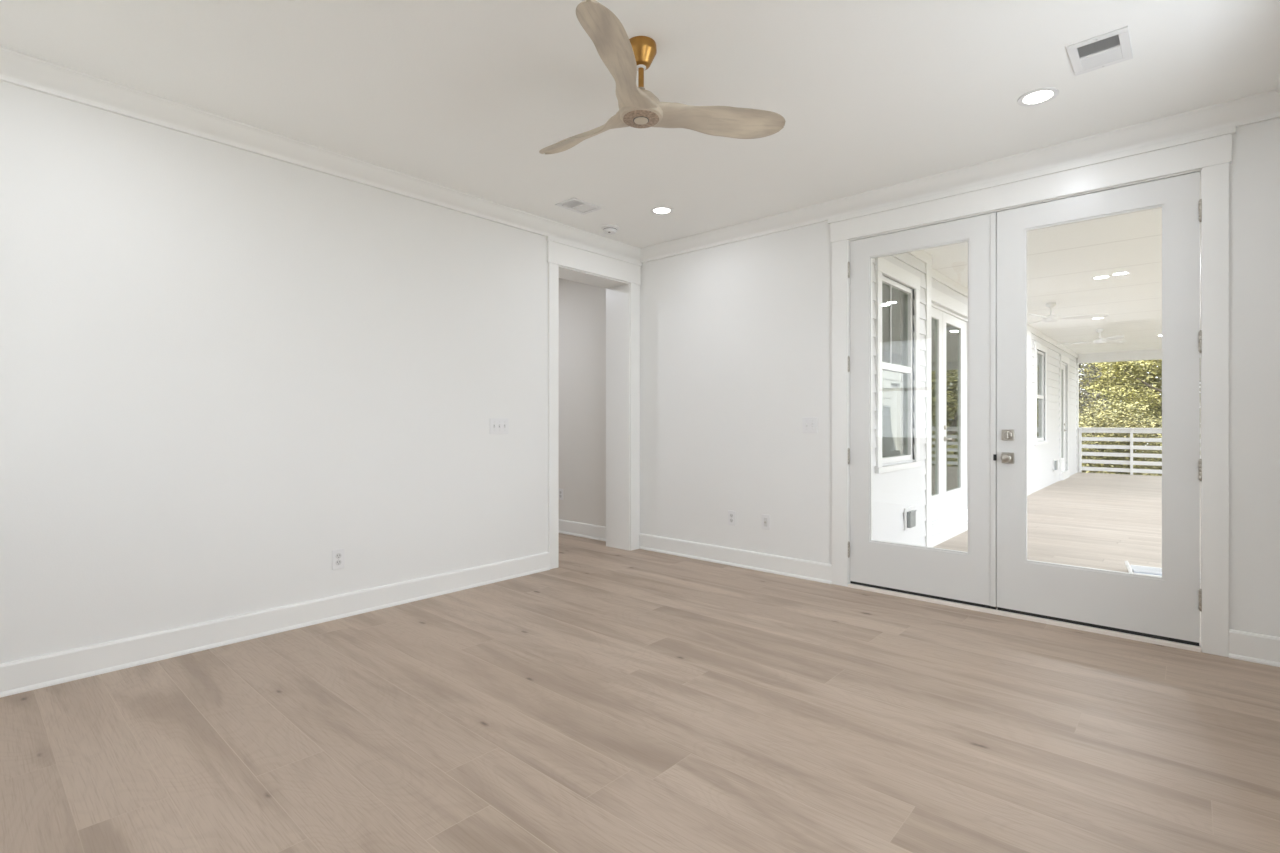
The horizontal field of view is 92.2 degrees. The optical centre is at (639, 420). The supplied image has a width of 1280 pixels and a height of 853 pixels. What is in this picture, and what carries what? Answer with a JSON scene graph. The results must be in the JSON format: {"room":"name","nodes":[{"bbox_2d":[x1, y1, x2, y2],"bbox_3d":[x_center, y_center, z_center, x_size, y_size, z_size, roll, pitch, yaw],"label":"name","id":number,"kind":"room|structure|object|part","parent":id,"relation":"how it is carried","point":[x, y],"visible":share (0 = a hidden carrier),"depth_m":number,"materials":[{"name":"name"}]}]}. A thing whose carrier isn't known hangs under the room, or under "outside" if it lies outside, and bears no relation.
{"room":"empty living room","nodes":[
{"label":"empty living room","id":0,"kind":"room"},
{"bbox_2d":[0,81,639,663],"bbox_3d":[-1.647,-0.192,4.018,0.290,2.712,4.620,0,0,42],"label":"wall","id":1,"kind":"structure","parent":0,"point":[225,370],"depth_m":3.24,"materials":[{"name":"paint"}]},
{"bbox_2d":[0,552,549,697],"bbox_3d":[-1.890,1.096,3.508,0.026,0.136,3.534,0,0,42],"label":"baseboard","id":2,"kind":"structure","parent":1,"relation":"attached to","point":[37,672],"depth_m":3.24,"materials":[{"name":"paint"}]},
{"bbox_2d":[0,46,640,261],"bbox_3d":[-1.504,-1.495,3.891,0.092,0.106,4.620,0,0,42],"label":"trim","id":3,"kind":"structure","parent":1,"relation":"attached to","point":[16,68],"depth_m":3.29,"materials":[{"name":"paint"}]},
{"bbox_2d":[332,549,344,569],"bbox_3d":[-1.783,0.817,3.642,0.008,0.116,0.072,0,0,42],"label":"wall outlet","id":4,"kind":"object","parent":1,"relation":"attached to","point":[338,556],"visible":1,"depth_m":3.64,"materials":[{"name":"white plastic"}]},
{"bbox_2d":[490,418,508,433],"bbox_3d":[-1.022,0.037,4.488,0.017,0.116,0.162,0,0,42],"label":"light switch","id":5,"kind":"object","parent":1,"relation":"attached to","point":[497,425],"visible":1,"depth_m":4.49,"materials":[{"name":"white plastic"}]},
{"bbox_2d":[546,236,641,568],"bbox_3d":[-0.469,-0.140,5.314,0.326,2.607,1.098,0,0,42],"label":"door frame","id":6,"kind":"structure","parent":1,"relation":"attached to","point":[620,276],"depth_m":5.54,"materials":[{"name":"paint"}]},
{"bbox_2d":[0,533,1279,852],"bbox_3d":[-2.420,1.224,2.409,7.900,0.120,8.350,0,0,42],"label":"floor","id":7,"kind":"structure","parent":0,"point":[607,699],"depth_m":2.31,"materials":[{"name":"brown wood"}]},
{"bbox_2d":[848,583,1200,651],"bbox_3d":[2.212,1.159,3.789,1.832,0.030,0.222,0,0,42],"label":"threshold","id":8,"kind":"object","parent":7,"relation":"on","point":[894,593],"visible":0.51,"depth_m":3.56,"materials":[{"name":"paint"}]},
{"bbox_2d":[0,0,1279,247],"bbox_3d":[-1.277,-1.608,3.689,7.900,0.120,4.920,0,0,42],"label":"ceiling","id":9,"kind":"structure","parent":0,"point":[465,96],"depth_m":2.78,"materials":[{"name":"paint"}]},
{"bbox_2d":[555,198,602,214],"bbox_3d":[-0.439,-1.544,4.435,0.202,0.008,0.280,0,0,42],"label":"ceiling vent","id":10,"kind":"object","parent":9,"relation":"in","point":[573,204],"visible":1,"depth_m":4.43,"materials":[{"name":"white plastic"}]},
{"bbox_2d":[601,225,618,234],"bbox_3d":[-0.240,-1.524,4.926,0.140,0.048,0.140,0,0,42],"label":"smoke detector","id":11,"kind":"object","parent":9,"relation":"attached to","point":[607,229],"visible":1,"depth_m":4.89,"materials":[{"name":"white plastic"}]},
{"bbox_2d":[651,206,672,214],"bbox_3d":[0.162,-1.548,4.529,0.168,0.009,0.168,0,0,42],"label":"recessed light","id":12,"kind":"object","parent":9,"relation":"in","point":[661,210],"visible":1,"depth_m":4.52,"materials":[{"name":"white plastic"}]},
{"bbox_2d":[539,0,785,153],"bbox_3d":[-0.106,-1.391,2.620,1.034,0.315,1.148,0,0,42],"label":"ceiling fan","id":13,"kind":"object","parent":9,"relation":"hanging from","point":[623,56],"visible":1,"depth_m":2.51,"materials":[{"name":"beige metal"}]},
{"bbox_3d":[-0.245,-1.282,2.772,0.624,0.073,0.178,0,0,42],"label":"blade","id":14,"kind":"part","parent":13,"relation":"part of","materials":[{"name":"brown wood"}]},
{"bbox_3d":[-0.079,-1.282,2.203,0.165,0.073,0.621,0,0,14],"label":"blade","id":15,"kind":"part","parent":13,"relation":"part of","materials":[{"name":"brown wood"}]},
{"bbox_3d":[0.336,-1.282,2.632,0.621,0.073,0.165,0,0,-16],"label":"blade","id":16,"kind":"part","parent":13,"relation":"part of","materials":[{"name":"brown wood"}]},
{"bbox_2d":[1017,87,1058,105],"bbox_3d":[1.900,-1.548,2.941,0.168,0.009,0.168,0,0,42],"label":"recessed light","id":17,"kind":"object","parent":9,"relation":"in","point":[1039,96],"visible":1,"depth_m":2.93,"materials":[{"name":"white plastic"}]},
{"bbox_2d":[1066,26,1132,75],"bbox_3d":[1.928,-1.544,2.583,0.202,0.008,0.280,0,0,42],"label":"ceiling vent","id":18,"kind":"object","parent":9,"relation":"in","point":[1113,47],"visible":1,"depth_m":2.57,"materials":[{"name":"white plastic"}]},
{"bbox_2d":[873,253,925,545],"bbox_3d":[2.122,-0.186,5.379,0.120,2.940,2.130,0,0,42],"label":"wall","id":19,"kind":"structure","parent":0,"point":[893,491],"depth_m":5.68,"materials":[{"name":"white paint"}]},
{"bbox_2d":[874,257,920,473],"bbox_3d":[2.294,-0.466,5.513,0.098,1.800,1.070,0,0,42],"label":"window","id":20,"kind":"structure","parent":19,"relation":"in","point":[882,266],"depth_m":5.67,"materials":[{"name":"white wood"}]},
{"bbox_2d":[904,506,916,529],"bbox_3d":[2.436,0.875,5.606,0.051,0.197,0.322,0,0,42],"label":"outlet","id":21,"kind":"object","parent":19,"relation":"attached to","point":[909,513],"visible":1,"depth_m":5.57,"materials":[{"name":"paint"}]},
{"bbox_3d":[2.479,0.896,5.683,0.012,0.200,0.210,0,0,42],"label":"plate","id":22,"kind":"part","parent":21,"relation":"part of","materials":[{"name":"white plastic"}]},
{"bbox_2d":[559,118,1279,636],"bbox_3d":[0.311,-0.192,5.468,7.900,2.712,0.150,0,0,42],"label":"wall","id":23,"kind":"structure","parent":0,"point":[736,337],"depth_m":4.78,"materials":[{"name":"paint"}]},
{"bbox_2d":[559,489,562,499],"bbox_3d":[-0.826,0.764,6.424,0.072,0.116,0.008,0,0,42],"label":"wall outlet","id":24,"kind":"object","parent":23,"relation":"attached to","point":[560,490],"visible":0.85,"depth_m":6.42,"materials":[{"name":"white plastic"}]},
{"bbox_2d":[559,519,605,540],"bbox_3d":[-1.380,1.096,6.907,3.160,0.136,0.026,0,0,42],"label":"baseboard","id":25,"kind":"structure","parent":23,"relation":"attached to","point":[596,532],"depth_m":6.18,"materials":[{"name":"paint"}]},
{"bbox_2d":[728,510,735,525],"bbox_3d":[0.741,0.784,4.978,0.072,0.116,0.008,0,0,42],"label":"wall outlet","id":26,"kind":"object","parent":23,"relation":"attached to","point":[731,514],"visible":1,"depth_m":4.97,"materials":[{"name":"white plastic"}]},
{"bbox_2d":[762,514,769,529],"bbox_3d":[0.970,0.783,4.766,0.072,0.116,0.018,0,0,42],"label":"wall outlet","id":27,"kind":"object","parent":23,"relation":"attached to","point":[765,518],"visible":1,"depth_m":4.76,"materials":[{"name":"white plastic"}]},
{"bbox_2d":[803,417,816,432],"bbox_3d":[1.244,0.030,4.522,0.116,0.116,0.017,0,0,42],"label":"light switch","id":28,"kind":"object","parent":23,"relation":"attached to","point":[809,423],"visible":1,"depth_m":4.52,"materials":[{"name":"white plastic"}]},
{"bbox_2d":[848,212,996,609],"bbox_3d":[1.819,-0.060,4.041,0.922,2.405,0.066,0,0,42],"label":"door","id":29,"kind":"structure","parent":23,"relation":"in","point":[970,577],"depth_m":3.92,"materials":[{"name":"paint"}]},
{"bbox_2d":[639,533,1279,666],"bbox_3d":[1.539,1.096,4.253,4.150,0.136,0.026,0,0,42],"label":"baseboard","id":30,"kind":"structure","parent":23,"relation":"attached to","point":[1245,646],"depth_m":4.66,"materials":[{"name":"paint"}]},
{"bbox_2d":[640,89,1279,262],"bbox_3d":[1.517,-1.495,4.229,4.150,0.106,0.092,0,0,42],"label":"trim","id":31,"kind":"structure","parent":23,"relation":"attached to","point":[1264,106],"depth_m":3.63,"materials":[{"name":"paint"}]},
{"bbox_2d":[828,125,1235,656],"bbox_3d":[2.192,-0.140,3.779,2.099,2.607,0.204,0,0,42],"label":"door frame","id":32,"kind":"structure","parent":23,"relation":"attached to","point":[1209,153],"depth_m":3.18,"materials":[{"name":"paint"}]},
{"bbox_2d":[997,172,1201,645],"bbox_3d":[2.491,-0.060,3.408,0.920,2.405,0.115,0,0,42],"label":"door","id":33,"kind":"structure","parent":23,"relation":"in","point":[1168,607],"depth_m":3.33,"materials":[{"name":"paint"}]},
{"bbox_3d":[2.174,0.220,3.653,0.054,0.054,0.059,0,0,42],"label":"knob","id":34,"kind":"part","parent":33,"relation":"part of","materials":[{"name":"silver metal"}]},
{"bbox_3d":[2.198,0.220,3.679,0.065,0.065,0.013,0,0,42],"label":"knob","id":35,"kind":"part","parent":33,"relation":"part of","materials":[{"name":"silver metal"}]},
{"bbox_2d":[882,278,1076,494],"bbox_3d":[5.173,-0.186,10.913,2.700,2.940,14.450,0,0,42],"label":"wall","id":36,"kind":"structure","parent":0,"point":[891,381],"depth_m":9.47,"materials":[{"name":"white wood"}]},
{"bbox_2d":[931,307,942,521],"bbox_3d":[3.146,-0.076,6.762,0.045,2.380,1.017,0,0,42],"label":"door","id":37,"kind":"structure","parent":36,"relation":"in","point":[937,315],"depth_m":7.04,"materials":[{"name":"white wood"}]},
{"bbox_2d":[931,510,967,546],"bbox_3d":[3.601,1.206,7.095,0.180,0.155,2.240,0,0,42],"label":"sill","id":38,"kind":"structure","parent":36,"relation":"attached to","point":[943,530],"depth_m":6.80,"materials":[{"name":"white wood"}]},
{"bbox_2d":[943,312,966,516],"bbox_3d":[3.846,-0.076,7.508,0.097,2.380,1.017,0,0,42],"label":"door","id":39,"kind":"structure","parent":36,"relation":"in","point":[954,500],"depth_m":7.71,"materials":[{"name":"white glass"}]},
{"bbox_2d":[908,250,1078,546],"bbox_3d":[6.168,-0.186,10.031,0.182,2.940,14.442,0,0,41],"label":"trim","id":40,"kind":"structure","parent":36,"relation":"attached to","point":[923,256],"depth_m":6.15,"materials":[{"name":"white wood"}]},
{"bbox_2d":[931,287,1069,523],"bbox_3d":[6.301,-0.076,10.255,0.160,2.720,10.550,0,0,42],"label":"door frame","id":41,"kind":"structure","parent":36,"relation":"attached to","point":[938,298],"depth_m":7.88,"materials":[{"name":"white wood"}]},
{"bbox_2d":[1034,342,1047,444],"bbox_3d":[7.511,-0.501,11.581,0.098,1.870,1.150,0,0,42],"label":"window","id":42,"kind":"structure","parent":36,"relation":"in","point":[1039,359],"depth_m":11.78,"materials":[{"name":"white wood"}]},
{"bbox_3d":[7.488,-0.879,11.601,0.008,0.795,0.860,0,0,42],"label":"pane","id":43,"kind":"part","parent":42,"relation":"part of","materials":[{"name":"glass"}]},
{"bbox_3d":[7.488,-0.054,11.601,0.008,0.755,0.860,0,0,42],"label":"pane","id":44,"kind":"part","parent":42,"relation":"part of","materials":[{"name":"grey glass"}]},
{"bbox_2d":[1053,459,1057,470],"bbox_3d":[8.435,0.885,12.549,0.051,0.228,0.500,0,0,42],"label":"outlet","id":45,"kind":"object","parent":36,"relation":"attached to","point":[1055,463],"visible":1,"depth_m":12.53,"materials":[{"name":"paint"}]},
{"bbox_2d":[1061,364,1066,470],"bbox_3d":[9.407,-0.076,13.735,0.097,2.380,0.880,0,0,42],"label":"door","id":46,"kind":"structure","parent":36,"relation":"in","point":[1063,430],"depth_m":13.95,"materials":[{"name":"white wood"}]},
{"bbox_3d":[9.394,-0.161,13.761,0.008,2.000,0.590,0,0,42],"label":"pane","id":47,"kind":"part","parent":46,"relation":"part of","materials":[{"name":"grey glass"}]},
{"bbox_2d":[924,208,1161,353],"bbox_3d":[7.567,-1.686,8.842,3.770,0.060,14.550,0,0,42],"label":"ceiling","id":48,"kind":"structure","parent":0,"point":[1062,261],"depth_m":7.11,"materials":[{"name":"paint"}]},
{"bbox_2d":[1028,302,1108,323],"bbox_3d":[5.768,-1.525,8.547,1.129,0.262,1.106,0,0,42],"label":"fan","id":49,"kind":"object","parent":48,"relation":"hanging from","point":[1050,318],"visible":0.95,"depth_m":8.57,"materials":[{"name":"white plastic"}]},
{"bbox_3d":[5.477,-1.437,8.449,0.580,0.038,0.120,0,0,-35],"label":"blade","id":50,"kind":"part","parent":49,"relation":"part of","materials":[{"name":"white plastic"}]},
{"bbox_3d":[6.115,-1.437,8.509,0.580,0.038,0.120,0,0,25],"label":"blade","id":51,"kind":"part","parent":49,"relation":"part of","materials":[{"name":"white plastic"}]},
{"bbox_2d":[1056,329,1124,344],"bbox_3d":[8.201,-1.525,11.214,1.037,0.262,1.156,0,0,42],"label":"fan","id":52,"kind":"object","parent":48,"relation":"hanging from","point":[1099,340],"visible":1,"depth_m":11.10,"materials":[{"name":"white plastic"}]},
{"bbox_3d":[8.006,-1.437,11.337,0.581,0.038,0.125,0,0,42],"label":"blade","id":53,"kind":"part","parent":52,"relation":"part of","materials":[{"name":"white plastic"}]},
{"bbox_3d":[8.240,-1.437,10.742,0.120,0.038,0.580,0,0,9],"label":"blade","id":54,"kind":"part","parent":52,"relation":"part of","materials":[{"name":"white plastic"}]},
{"bbox_3d":[8.641,-1.437,11.242,0.580,0.038,0.120,0,0,-21],"label":"blade","id":55,"kind":"part","parent":52,"relation":"part of","materials":[{"name":"white plastic"}]},
{"bbox_2d":[1091,275,1111,278],"bbox_3d":[5.301,-1.652,7.078,0.190,0.009,0.190,0,0,42],"label":"recessed light","id":56,"kind":"object","parent":48,"relation":"in","point":[1100,276],"visible":1,"depth_m":7.07,"materials":[{"name":"white"}]},
{"bbox_2d":[1076,349,1161,363],"bbox_3d":[7.565,-1.546,8.825,3.750,0.220,14.420,0,0,42],"label":"beam","id":57,"kind":"structure","parent":48,"relation":"attached to","point":[1140,355],"depth_m":14.71,"materials":[{"name":"white wood"}]},
{"bbox_2d":[934,472,1161,572],"bbox_3d":[7.537,1.314,8.809,3.770,0.060,14.440,0,0,42],"label":"deck","id":58,"kind":"object","parent":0,"point":[1091,520],"visible":0.11,"depth_m":7.79,"materials":[{"name":"beige wood"}]},
{"bbox_2d":[1078,427,1161,474],"bbox_3d":[12.261,0.723,14.137,3.620,1.122,0.140,0,0,42],"label":"deck railing","id":59,"kind":"object","parent":58,"relation":"on","point":[1081,430],"visible":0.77,"depth_m":14.81,"materials":[{"name":"white wood"}]},
{"bbox_3d":[10.943,0.739,15.312,0.052,1.090,0.058,0,0,42],"label":"post","id":60,"kind":"part","parent":59,"relation":"part of","materials":[{"name":"white wood"}]},
{"bbox_3d":[12.287,1.180,14.167,3.620,0.090,0.025,0,0,42],"label":"rail","id":61,"kind":"part","parent":59,"relation":"part of","materials":[{"name":"white wood"}]},
{"bbox_3d":[12.287,0.996,14.167,3.620,0.090,0.025,0,0,42],"label":"rail","id":62,"kind":"part","parent":59,"relation":"part of","materials":[{"name":"white wood"}]},
{"bbox_3d":[12.287,0.812,14.167,3.620,0.090,0.025,0,0,42],"label":"rail","id":63,"kind":"part","parent":59,"relation":"part of","materials":[{"name":"white wood"}]},
{"bbox_3d":[12.287,0.628,14.167,3.620,0.090,0.025,0,0,42],"label":"rail","id":64,"kind":"part","parent":59,"relation":"part of","materials":[{"name":"white wood"}]},
{"bbox_3d":[12.287,0.444,14.167,3.620,0.090,0.025,0,0,42],"label":"rail","id":65,"kind":"part","parent":59,"relation":"part of","materials":[{"name":"white wood"}]},
{"bbox_3d":[12.287,0.244,14.167,3.620,0.090,0.025,0,0,42],"label":"rail","id":66,"kind":"part","parent":59,"relation":"part of","materials":[{"name":"white wood"}]},
{"bbox_3d":[11.689,0.739,14.646,0.052,1.090,0.058,0,0,42],"label":"post","id":67,"kind":"part","parent":59,"relation":"part of","materials":[{"name":"white wood"}]},
{"bbox_2d":[1125,561,1161,576],"bbox_3d":[4.346,1.244,5.081,0.542,0.085,0.200,0,0,36],"label":"tray","id":68,"kind":"object","parent":58,"relation":"on","point":[1146,570],"visible":0.26,"depth_m":5.18,"materials":[{"name":"white plastic"}]},
{"bbox_3d":[4.147,1.244,5.225,0.024,0.085,0.180,-26,-15,33],"label":"panel","id":69,"kind":"part","parent":68,"relation":"part of","materials":[{"name":"white plastic"}]},
{"bbox_3d":[4.361,1.274,5.071,0.465,0.012,0.160,0,0,36],"label":"panel","id":70,"kind":"part","parent":68,"relation":"part of","materials":[{"name":"white plastic"}]},
{"bbox_3d":[1.563,-0.192,1.052,0.150,2.712,4.770,0,0,42],"label":"wall","id":71,"kind":"structure","parent":0,"visible":0},
{"bbox_2d":[1276,75,1279,94],"bbox_3d":[1.523,-1.495,1.188,0.092,0.106,4.620,0,0,42],"label":"trim","id":72,"kind":"structure","parent":71,"relation":"attached to","point":[1278,82],"depth_m":2.83,"materials":[{"name":"paint"}]},
{"label":"outside","id":73,"kind":"structure","parent":0,"visible":0},
{"bbox_3d":[24.110,4.464,17.633,140.000,0.200,130.000,0,0,42],"label":"ground","id":74,"kind":"structure","parent":73,"visible":0},
{"bbox_2d":[1079,363,1108,436],"bbox_3d":[14.635,0.269,22.945,4.768,8.229,4.165,0,0,-3],"label":"oak tree","id":75,"kind":"object","parent":74,"relation":"on","point":[1086,393],"visible":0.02,"depth_m":22.03,"materials":[{"name":"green plant"}]},
{"bbox_2d":[1079,397,1161,475],"bbox_3d":[14.043,1.822,18.552,4.644,5.139,4.412,0,0,36],"label":"shrubby tree","id":76,"kind":"object","parent":74,"relation":"on","point":[1101,420],"visible":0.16,"depth_m":17.75,"materials":[{"name":"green plant"}]},
{"bbox_2d":[1079,359,1161,469],"bbox_3d":[19.920,0.216,23.751,5.725,8.307,5.690,0,0,42],"label":"maple tree","id":77,"kind":"object","parent":74,"relation":"on","point":[1111,389],"visible":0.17,"depth_m":24.10,"materials":[{"name":"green plant"}]},
{"bbox_2d":[1081,363,1161,426],"bbox_3d":[26.594,-0.619,29.378,23.819,12.466,7.698,0,0,42],"label":"tree","id":78,"kind":"object","parent":74,"relation":"on","point":[1151,379],"visible":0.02,"depth_m":28.85,"materials":[{"name":"green plant"}]}
]}

